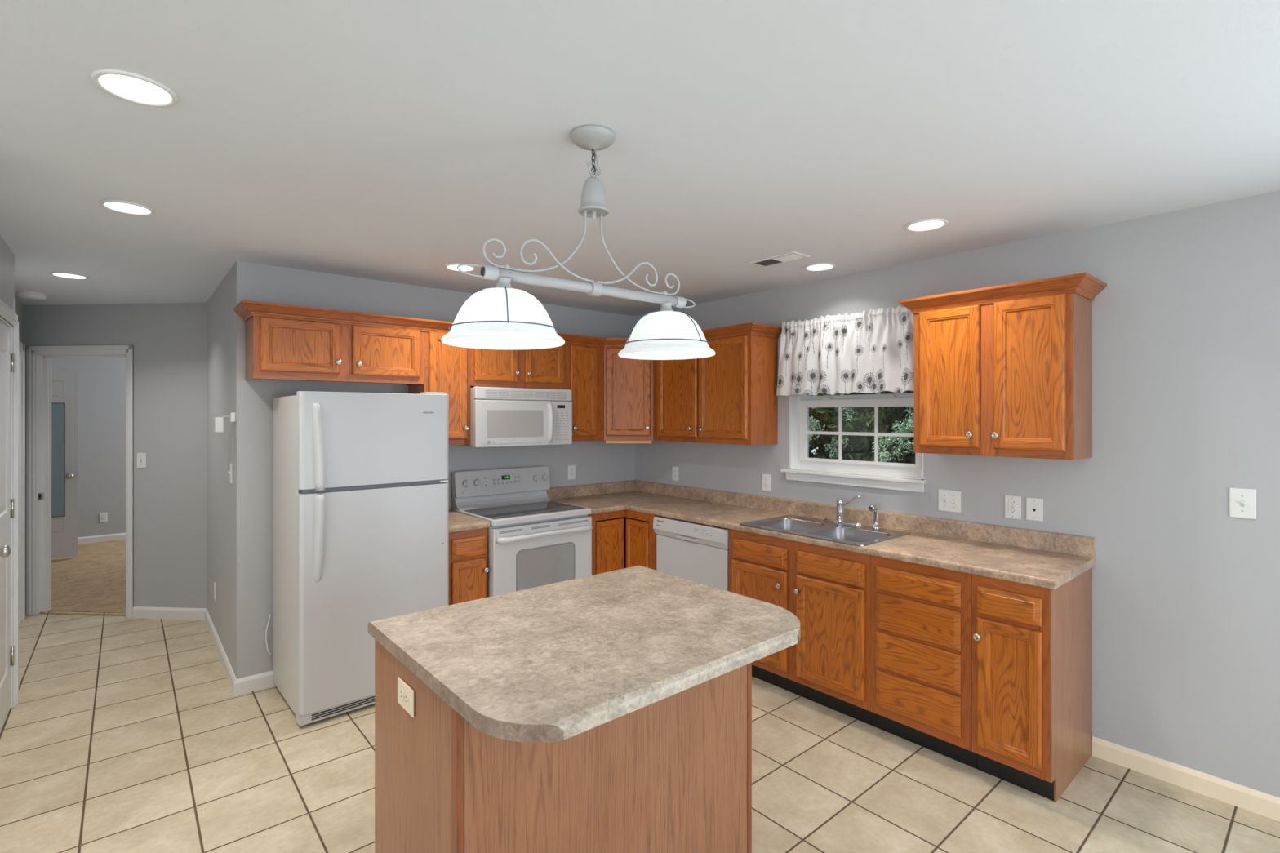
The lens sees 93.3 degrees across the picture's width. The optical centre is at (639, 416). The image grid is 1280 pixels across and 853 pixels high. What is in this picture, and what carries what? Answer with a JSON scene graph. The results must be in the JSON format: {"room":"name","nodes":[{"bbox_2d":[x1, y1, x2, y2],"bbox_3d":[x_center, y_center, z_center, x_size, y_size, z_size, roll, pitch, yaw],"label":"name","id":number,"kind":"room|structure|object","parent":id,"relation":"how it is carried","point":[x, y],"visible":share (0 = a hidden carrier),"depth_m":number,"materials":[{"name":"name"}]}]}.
{"room":"kitchen","nodes":[
{"label":"kitchen","id":0,"kind":"room"},
{"bbox_2d":[0,235,14,326],"bbox_3d":[-2.888,0.345,2.481,0.260,2.440,1.910,0,0,-40],"label":"wall","id":1,"kind":"structure","parent":0,"point":[6,256],"depth_m":3.08,"materials":[{"name":"grey paint"}]},
{"bbox_2d":[0,320,13,733],"bbox_3d":[-3.113,0.544,2.959,0.105,2.025,0.795,0,0,-40],"label":"door","id":2,"kind":"structure","parent":1,"relation":"in","point":[6,358],"depth_m":3.09,"materials":[{"name":"white paint"}]},
{"bbox_2d":[0,298,18,708],"bbox_3d":[-3.149,0.509,2.911,0.131,2.112,0.909,0,0,-40],"label":"trim","id":3,"kind":"structure","parent":1,"relation":"attached to","point":[6,312],"depth_m":3.25,"materials":[{"name":"white paint"}]},
{"bbox_2d":[14,294,24,625],"bbox_3d":[-4.192,0.345,3.898,0.114,2.440,2.180,0,0,-40],"label":"wall","id":4,"kind":"structure","parent":0,"point":[19,305],"depth_m":4.60,"materials":[{"name":"grey paint"}]},
{"bbox_2d":[18,340,25,624],"bbox_3d":[-4.478,0.532,4.305,0.028,2.045,0.750,0,0,-40],"label":"door frame","id":5,"kind":"structure","parent":4,"relation":"in","point":[20,352],"depth_m":4.53,"materials":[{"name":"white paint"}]},
{"bbox_2d":[51,357,125,537],"bbox_3d":[-6.487,0.345,7.763,4.200,2.440,0.120,0,0,-40],"label":"wall","id":6,"kind":"structure","parent":0,"point":[101,380],"depth_m":7.50,"materials":[{"name":"grey paint"}]},
{"bbox_2d":[78,533,125,544],"bbox_3d":[-6.398,1.522,7.752,4.080,0.086,0.013,0,0,-40],"label":"baseboard","id":7,"kind":"structure","parent":6,"relation":"attached to","point":[103,538],"depth_m":7.50,"materials":[{"name":"white paint"}]},
{"bbox_2d":[99,512,106,522],"bbox_3d":[-6.679,1.260,7.515,0.072,0.116,0.007,0,0,-40],"label":"wall outlet","id":8,"kind":"object","parent":6,"relation":"attached to","point":[103,516],"visible":1,"depth_m":7.51,"materials":[{"name":"white plastic"}]},
{"bbox_2d":[24,302,206,614],"bbox_3d":[-4.069,0.345,4.760,1.585,2.440,0.115,0,0,5],"label":"wall","id":9,"kind":"structure","parent":0,"point":[168,340],"depth_m":4.67,"materials":[{"name":"grey paint"}]},
{"bbox_2d":[26,345,133,617],"bbox_3d":[-4.375,0.507,4.776,0.894,2.116,0.131,0,0,5],"label":"trim","id":10,"kind":"structure","parent":9,"relation":"attached to","point":[38,358],"depth_m":4.75,"materials":[{"name":"white paint"}]},
{"bbox_2d":[137,453,146,467],"bbox_3d":[-3.865,0.344,4.676,0.076,0.116,0.019,0,0,5],"label":"light switch","id":11,"kind":"object","parent":9,"relation":"attached to","point":[141,457],"visible":1,"depth_m":4.68,"materials":[{"name":"white plastic"}]},
{"bbox_2d":[206,265,233,671],"bbox_3d":[-2.814,0.345,4.128,0.120,2.440,1.580,0,0,-40],"label":"wall","id":12,"kind":"structure","parent":0,"point":[220,306],"depth_m":3.92,"materials":[{"name":"grey paint"}]},
{"bbox_2d":[132,606,275,695],"bbox_3d":[-2.857,1.522,4.031,2.472,0.086,0.823,0,0,20],"label":"baseboard","id":13,"kind":"structure","parent":12,"relation":"attached to","point":[264,680],"depth_m":4.11,"materials":[{"name":"white paint"}]},
{"bbox_2d":[213,582,216,600],"bbox_3d":[-2.947,1.215,4.185,0.007,0.116,0.072,0,0,-40],"label":"wall outlet","id":14,"kind":"object","parent":12,"relation":"attached to","point":[215,584],"visible":1,"depth_m":4.16,"materials":[{"name":"white plastic"}]},
{"bbox_2d":[213,412,235,432],"bbox_3d":[-2.374,0.037,3.450,0.169,0.115,0.059,0,0,25],"label":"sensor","id":15,"kind":"object","parent":12,"relation":"attached to","point":[218,421],"visible":1,"depth_m":3.44,"materials":[{"name":"white plastic"}]},
{"bbox_2d":[227,463,232,484],"bbox_3d":[-2.406,0.337,3.542,0.019,0.116,0.072,0,0,-40],"label":"light switch","id":16,"kind":"object","parent":12,"relation":"attached to","point":[231,464],"visible":1,"depth_m":3.52,"materials":[{"name":"white plastic"}]},
{"bbox_2d":[233,260,635,679],"bbox_3d":[-1.195,0.345,4.391,2.925,2.440,0.120,0,0,-40],"label":"wall","id":17,"kind":"structure","parent":0,"point":[594,461],"depth_m":3.54,"materials":[{"name":"grey paint"}]},
{"bbox_2d":[245,315,424,386],"bbox_3d":[-1.781,-0.374,3.592,0.914,0.346,0.329,0,0,-40],"label":"upper cabinet","id":18,"kind":"object","parent":17,"relation":"attached to","point":[277,348],"visible":1,"depth_m":3.44,"materials":[{"name":"brown wood"}]},
{"bbox_2d":[233,299,782,347],"bbox_3d":[-0.731,-0.568,4.040,3.331,0.069,1.074,0,0,-15],"label":"crown molding","id":19,"kind":"structure","parent":18,"relation":"attached to","point":[246,309],"depth_m":3.65,"materials":[{"name":"brown wood"}]},
{"bbox_2d":[408,331,470,445],"bbox_3d":[-1.316,-0.179,3.989,0.307,0.737,0.329,0,0,-40],"label":"upper cabinet","id":20,"kind":"object","parent":17,"relation":"attached to","point":[446,367],"visible":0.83,"depth_m":3.90,"materials":[{"name":"brown wood"}]},
{"bbox_2d":[470,344,565,389],"bbox_3d":[-0.913,-0.374,4.332,0.750,0.346,0.329,0,0,-40],"label":"upper cabinet","id":21,"kind":"object","parent":17,"relation":"attached to","point":[540,368],"visible":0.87,"depth_m":4.24,"materials":[{"name":"brown wood"}]},
{"bbox_2d":[457,386,572,447],"bbox_3d":[-0.891,0.006,4.291,0.752,0.398,0.420,0,0,-40],"label":"microwave","id":22,"kind":"object","parent":21,"relation":"attached to","point":[500,416],"visible":1,"depth_m":4.12,"materials":[{"name":"grey"}]},
{"bbox_2d":[568,465,575,479],"bbox_3d":[-0.549,0.453,4.858,0.072,0.116,0.007,0,0,-40],"label":"wall outlet","id":23,"kind":"object","parent":17,"relation":"attached to","point":[571,468],"visible":1,"depth_m":4.85,"materials":[{"name":"white plastic"}]},
{"bbox_2d":[565,344,604,441],"bbox_3d":[-0.492,-0.179,4.691,0.354,0.737,0.329,0,0,-40],"label":"upper cabinet","id":24,"kind":"object","parent":17,"relation":"attached to","point":[584,365],"visible":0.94,"depth_m":4.59,"materials":[{"name":"brown wood"}]},
{"bbox_2d":[604,347,653,443],"bbox_3d":[-0.070,-0.168,4.892,0.556,0.759,0.572,0,0,-40],"label":"upper cabinet","id":25,"kind":"object","parent":17,"relation":"attached to","point":[628,383],"visible":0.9,"depth_m":4.68,"materials":[{"name":"brown wood"}]},
{"bbox_2d":[0,0,1279,316],"bbox_3d":[-2.778,-0.925,2.121,8.520,0.100,13.520,0,0,-40],"label":"ceiling","id":26,"kind":"structure","parent":0,"point":[385,140],"depth_m":1.83,"materials":[{"name":"white paint"}]},
{"bbox_2d":[15,290,48,300],"bbox_3d":[-4.325,-0.855,4.297,0.164,0.039,0.164,0,0,-40],"label":"smoke detector","id":27,"kind":"object","parent":26,"relation":"attached to","point":[22,294],"visible":1,"depth_m":4.26,"materials":[{"name":"white plastic"}]},
{"bbox_2d":[49,271,88,279],"bbox_3d":[-3.541,-0.872,3.749,0.180,0.006,0.180,0,0,-40],"label":"recessed light","id":28,"kind":"object","parent":26,"relation":"in","point":[61,274],"visible":1,"depth_m":3.73,"materials":[{"name":"white"}]},
{"bbox_2d":[99,200,155,215],"bbox_3d":[-2.144,-0.872,2.529,0.180,0.006,0.180,0,0,-40],"label":"recessed light","id":29,"kind":"object","parent":26,"relation":"in","point":[122,206],"visible":1,"depth_m":2.52,"materials":[{"name":"white"}]},
{"bbox_2d":[90,68,178,106],"bbox_3d":[-1.344,-0.872,1.610,0.180,0.006,0.180,0,0,-40],"label":"recessed light","id":30,"kind":"object","parent":26,"relation":"in","point":[131,86],"visible":1,"depth_m":1.60,"materials":[{"name":"white plastic"}]},
{"bbox_2d":[444,263,475,271],"bbox_3d":[-1.054,-0.872,3.544,0.180,0.006,0.180,0,0,-40],"label":"recessed light","id":31,"kind":"object","parent":26,"relation":"in","point":[453,267],"visible":0.87,"depth_m":3.53,"materials":[{"name":"white glass"}]},
{"bbox_2d":[440,124,715,359],"bbox_3d":[-0.143,-0.538,1.884,0.961,0.686,0.336,-1,1,-40],"label":"pendant lamp","id":32,"kind":"object","parent":26,"relation":"hanging from","point":[501,317],"visible":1,"depth_m":1.83,"materials":[{"name":"white glass"}]},
{"bbox_2d":[747,251,810,267],"bbox_3d":[0.773,-0.871,3.368,0.152,0.009,0.310,0,0,-40],"label":"ceiling vent","id":33,"kind":"object","parent":26,"relation":"in","point":[790,256],"visible":1,"depth_m":3.35,"materials":[{"name":"white plastic"}]},
{"bbox_2d":[804,262,835,271],"bbox_3d":[1.051,-0.872,3.534,0.180,0.006,0.180,0,0,-40],"label":"recessed light","id":34,"kind":"object","parent":26,"relation":"in","point":[819,266],"visible":1,"depth_m":3.52,"materials":[{"name":"white"}]},
{"bbox_2d":[904,217,948,231],"bbox_3d":[1.307,-0.872,2.758,0.180,0.006,0.180,0,0,-40],"label":"recessed light","id":35,"kind":"object","parent":26,"relation":"in","point":[926,224],"visible":1,"depth_m":2.75,"materials":[{"name":"white"}]},
{"bbox_2d":[0,539,1279,852],"bbox_3d":[-2.771,1.609,2.113,8.520,0.111,13.500,0,0,-40],"label":"floor","id":36,"kind":"structure","parent":0,"point":[123,735],"depth_m":2.61,"materials":[{"name":"tile"}]},
{"bbox_2d":[51,370,78,558],"bbox_3d":[-6.455,0.520,6.375,0.766,2.030,0.105,0,0,-40],"label":"door","id":37,"kind":"structure","parent":36,"relation":"on","point":[64,384],"depth_m":6.59,"materials":[{"name":"white paint"}]},
{"bbox_2d":[51,402,65,517],"bbox_3d":[-6.382,0.472,6.451,0.347,1.235,0.011,0,0,-40],"label":"mirror","id":38,"kind":"object","parent":37,"relation":"attached to","point":[58,409],"visible":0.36,"depth_m":6.53,"materials":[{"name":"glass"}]},
{"bbox_2d":[273,391,448,726],"bbox_3d":[-1.595,0.714,3.479,0.783,1.702,0.678,0,0,-42],"label":"refrigerator","id":39,"kind":"object","parent":36,"relation":"on","point":[361,491],"visible":0.91,"depth_m":3.20,"materials":[{"name":"grey metal"}]},
{"bbox_2d":[265,614,271,655],"bbox_3d":[-2.138,1.260,3.472,0.030,0.232,0.023,0,0,-40],"label":"power cord","id":40,"kind":"object","parent":39,"relation":"attached to","point":[268,651],"visible":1,"depth_m":3.47,"materials":[{"name":"white plastic"}]},
{"bbox_2d":[448,528,488,605],"bbox_3d":[-1.221,1.126,3.870,0.260,0.877,0.634,0,0,-40],"label":"base cabinet","id":41,"kind":"object","parent":36,"relation":"on","point":[468,570],"visible":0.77,"depth_m":3.65,"materials":[{"name":"brown wood"}]},
{"bbox_2d":[448,497,489,533],"bbox_3d":[-1.227,0.624,3.873,0.265,0.128,0.624,0,0,-40],"label":"countertop","id":42,"kind":"structure","parent":41,"relation":"on","point":[458,522],"depth_m":3.71,"materials":[{"name":"brown laminate"}]},
{"bbox_2d":[451,466,592,597],"bbox_3d":[-0.801,0.974,4.176,0.760,1.182,0.708,0,0,-40],"label":"electric stove","id":43,"kind":"object","parent":36,"relation":"on","point":[534,540],"visible":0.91,"depth_m":4.05,"materials":[{"name":"grey metal"}]},
{"bbox_2d":[491,473,521,487],"bbox_3d":[-0.970,0.467,4.400,0.240,0.082,0.014,0,0,-40],"label":"control panel","id":44,"kind":"object","parent":43,"relation":"attached to","point":[498,480],"depth_m":4.40,"materials":[{"name":"grey"}]},
{"bbox_2d":[452,501,591,526],"bbox_3d":[-0.814,0.659,4.184,0.750,0.040,0.620,0,0,-40],"label":"cooktop","id":45,"kind":"object","parent":43,"relation":"in","point":[499,513],"depth_m":4.08,"materials":[{"name":"black glass"}]},
{"bbox_2d":[374,639,751,852],"bbox_3d":[-0.224,1.126,2.029,1.092,0.876,0.635,0,0,-40],"label":"base cabinet","id":46,"kind":"object","parent":36,"relation":"on","point":[673,774],"visible":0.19,"depth_m":1.74,"materials":[{"name":"brown wood"}]},
{"bbox_2d":[397,676,414,717],"bbox_3d":[-0.657,0.787,1.692,0.007,0.074,0.122,0,0,-40],"label":"wall outlet","id":47,"kind":"object","parent":46,"relation":"attached to","point":[406,695],"visible":1,"depth_m":1.68,"materials":[{"name":"beige plastic"}]},
{"bbox_2d":[400,688,404,701],"bbox_3d":[-0.672,0.787,1.706,0.003,0.034,0.027,0,0,-40],"label":"receptacle","id":48,"kind":"object","parent":47,"relation":"attached to","point":[402,690],"depth_m":1.70,"materials":[{"name":"beige plastic"}]},
{"bbox_2d":[404,693,408,706],"bbox_3d":[-0.646,0.787,1.676,0.003,0.034,0.027,0,0,-40],"label":"receptacle","id":49,"kind":"object","parent":47,"relation":"attached to","point":[406,695],"depth_m":1.67,"materials":[{"name":"beige plastic"}]},
{"bbox_2d":[368,565,800,742],"bbox_3d":[-0.133,0.668,1.921,1.117,0.038,0.940,0,0,-40],"label":"countertop","id":50,"kind":"structure","parent":46,"relation":"on","point":[560,661],"depth_m":1.73,"materials":[{"name":"beige laminate"}]},
{"bbox_2d":[587,510,657,575],"bbox_3d":[-0.094,1.126,4.638,0.923,0.877,0.928,0,0,-40],"label":"base cabinet","id":51,"kind":"object","parent":36,"relation":"on","point":[623,539],"visible":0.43,"depth_m":4.35,"materials":[{"name":"brown wood"}]},
{"bbox_2d":[546,480,1095,589],"bbox_3d":[0.676,0.624,3.737,0.922,0.128,3.301,0,0,-40],"label":"countertop","id":52,"kind":"structure","parent":51,"relation":"on","point":[1039,558],"depth_m":3.26,"materials":[{"name":"brown laminate"}]},
{"bbox_2d":[739,515,911,546],"bbox_3d":[1.051,0.735,3.489,0.528,0.179,0.813,0,0,-40],"label":"sink","id":53,"kind":"object","parent":52,"relation":"in","point":[860,535],"visible":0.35,"depth_m":3.50,"materials":[{"name":"silver metal"}]},
{"bbox_2d":[823,495,862,525],"bbox_3d":[1.162,0.559,3.602,0.221,0.173,0.250,0,0,-40],"label":"faucet","id":54,"kind":"object","parent":53,"relation":"on","point":[840,503],"visible":1,"depth_m":3.65,"materials":[{"name":"silver metal"}]},
{"bbox_2d":[868,505,880,528],"bbox_3d":[1.354,0.578,3.483,0.077,0.135,0.048,0,0,-40],"label":"sprayer","id":55,"kind":"object","parent":53,"relation":"on","point":[872,508],"visible":1,"depth_m":3.48,"materials":[{"name":"silver metal"}]},
{"bbox_2d":[653,515,728,591],"bbox_3d":[0.531,1.131,4.124,0.604,0.868,0.653,0,0,-40],"label":"dishwasher","id":56,"kind":"object","parent":36,"relation":"on","point":[699,553],"visible":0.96,"depth_m":3.91,"materials":[{"name":"grey metal"}]},
{"bbox_2d":[728,528,876,727],"bbox_3d":[1.048,1.126,3.521,0.634,0.877,0.923,0,0,-40],"label":"base cabinet","id":57,"kind":"object","parent":36,"relation":"on","point":[828,589],"visible":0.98,"depth_m":3.22,"materials":[{"name":"brown wood"}]},
{"bbox_2d":[870,555,977,768],"bbox_3d":[1.511,1.126,2.999,0.608,0.877,0.470,0,0,-40],"label":"base cabinet","id":58,"kind":"object","parent":36,"relation":"on","point":[921,615],"visible":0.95,"depth_m":2.79,"materials":[{"name":"brown wood"}]},
{"bbox_2d":[972,567,1092,802],"bbox_3d":[1.751,1.126,2.698,0.634,0.877,0.298,0,0,-40],"label":"base cabinet","id":59,"kind":"object","parent":36,"relation":"on","point":[1032,646],"visible":0.98,"depth_m":2.53,"materials":[{"name":"brown wood"}]},
{"bbox_2d":[635,190,1279,798],"bbox_3d":[2.364,0.345,2.564,0.120,2.440,7.520,0,0,-40],"label":"wall","id":60,"kind":"structure","parent":0,"point":[1186,319],"depth_m":2.61,"materials":[{"name":"grey paint"}]},
{"bbox_2d":[671,466,678,480],"bbox_3d":[0.286,0.467,4.901,0.007,0.116,0.072,0,0,-40],"label":"wall outlet","id":61,"kind":"object","parent":60,"relation":"attached to","point":[674,469],"visible":1,"depth_m":4.90,"materials":[{"name":"white plastic"}]},
{"bbox_2d":[653,334,777,444],"bbox_3d":[0.506,-0.179,4.393,0.329,0.737,0.959,0,0,-40],"label":"upper cabinet","id":62,"kind":"object","parent":60,"relation":"attached to","point":[729,396],"visible":0.86,"depth_m":4.13,"materials":[{"name":"brown wood"}]},
{"bbox_2d":[761,474,770,491],"bbox_3d":[0.878,0.463,4.207,0.007,0.116,0.072,0,0,-40],"label":"wall outlet","id":63,"kind":"object","parent":60,"relation":"attached to","point":[766,478],"visible":1,"depth_m":4.20,"materials":[{"name":"white plastic"}]},
{"bbox_2d":[776,305,914,395],"bbox_3d":[1.255,-0.383,3.666,0.058,0.503,1.047,0,0,-40],"label":"window valance","id":64,"kind":"object","parent":60,"relation":"attached to","point":[873,351],"visible":0.95,"depth_m":3.66,"materials":[{"name":"white fabric"}]},
{"bbox_2d":[780,392,926,493],"bbox_3d":[1.319,-0.069,3.763,0.154,0.992,0.967,0,0,-40],"label":"window","id":65,"kind":"structure","parent":60,"relation":"in","point":[873,474],"depth_m":3.78,"materials":[{"name":"white paint"}]},
{"bbox_2d":[938,489,960,512],"bbox_3d":[1.672,0.460,3.268,0.019,0.116,0.117,0,0,-40],"label":"light switch","id":66,"kind":"object","parent":60,"relation":"attached to","point":[948,500],"visible":1,"depth_m":3.27,"materials":[{"name":"white plastic"}]},
{"bbox_2d":[897,272,1106,460],"bbox_3d":[1.735,-0.206,2.946,0.340,0.792,0.806,0,0,-40],"label":"upper cabinet","id":67,"kind":"object","parent":60,"relation":"attached to","point":[1002,371],"visible":1,"depth_m":2.79,"materials":[{"name":"brown wood"}]},
{"bbox_2d":[1004,494,1021,519],"bbox_3d":[1.875,0.458,3.038,0.008,0.116,0.073,0,0,-40],"label":"wall outlet","id":68,"kind":"object","parent":60,"relation":"attached to","point":[1012,503],"visible":1,"depth_m":3.04,"materials":[{"name":"white plastic"}]},
{"bbox_2d":[1008,500,1016,514],"bbox_3d":[1.874,0.458,3.037,0.003,0.067,0.033,0,0,-40],"label":"receptacle","id":69,"kind":"object","parent":68,"relation":"attached to","point":[1012,504],"depth_m":3.04,"materials":[{"name":"white plastic"}]},
{"bbox_2d":[1026,497,1043,521],"bbox_3d":[1.937,0.458,2.966,0.007,0.112,0.072,0,0,-40],"label":"phone jack","id":70,"kind":"object","parent":60,"relation":"attached to","point":[1034,506],"visible":1,"depth_m":2.96,"materials":[{"name":"white plastic"}]},
{"bbox_2d":[1092,736,1279,822],"bbox_3d":[2.512,1.522,2.288,0.013,0.086,1.309,0,0,-40],"label":"baseboard","id":71,"kind":"structure","parent":60,"relation":"attached to","point":[1246,798],"depth_m":2.53,"materials":[{"name":"beige paint"}]},
{"bbox_2d":[1229,488,1256,519],"bbox_3d":[2.404,0.349,2.410,0.019,0.118,0.076,0,0,-40],"label":"light switch","id":72,"kind":"object","parent":60,"relation":"attached to","point":[1242,502],"visible":1,"depth_m":2.41,"materials":[{"name":"white plastic"}]},
{"label":"outside","id":73,"kind":"structure","parent":0,"visible":0},
{"bbox_3d":[6.965,1.990,12.587,19.870,0.150,30.000,0,0,-40],"label":"ground","id":74,"kind":"structure","parent":73,"visible":0},
{"bbox_2d":[808,414,848,459],"bbox_3d":[5.780,-0.930,18.989,2.679,5.840,2.344,0,0,8],"label":"evergreen tree","id":75,"kind":"object","parent":74,"relation":"on","point":[820,447],"visible":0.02,"depth_m":18.19,"materials":[{"name":"green plant"}]},
{"bbox_2d":[808,392,856,457],"bbox_3d":[2.081,0.265,8.640,2.101,3.404,0.581,0,0,45],"label":"leafy tree","id":76,"kind":"object","parent":74,"relation":"on","point":[813,423],"visible":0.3,"depth_m":8.26,"materials":[{"name":"green plant"}]},
{"bbox_2d":[808,391,908,462],"bbox_3d":[3.559,-0.892,11.004,2.495,5.719,2.131,0,0,40],"label":"evergreen tree","id":77,"kind":"object","parent":74,"relation":"on","point":[860,424],"visible":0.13,"depth_m":10.52,"materials":[{"name":"green plant"}]},
{"bbox_2d":[844,390,915,463],"bbox_3d":[5.666,-1.008,13.934,2.632,5.950,2.376,0,0,-28],"label":"evergreen tree","id":78,"kind":"object","parent":74,"relation":"on","point":[908,458],"visible":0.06,"depth_m":13.12,"materials":[{"name":"green plant"}]},
{"bbox_2d":[871,406,914,462],"bbox_3d":[3.402,0.265,7.118,0.463,3.404,1.423,0,0,-40],"label":"leafy tree","id":79,"kind":"object","parent":74,"relation":"on","point":[903,430],"visible":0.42,"depth_m":7.31,"materials":[{"name":"green plant"}]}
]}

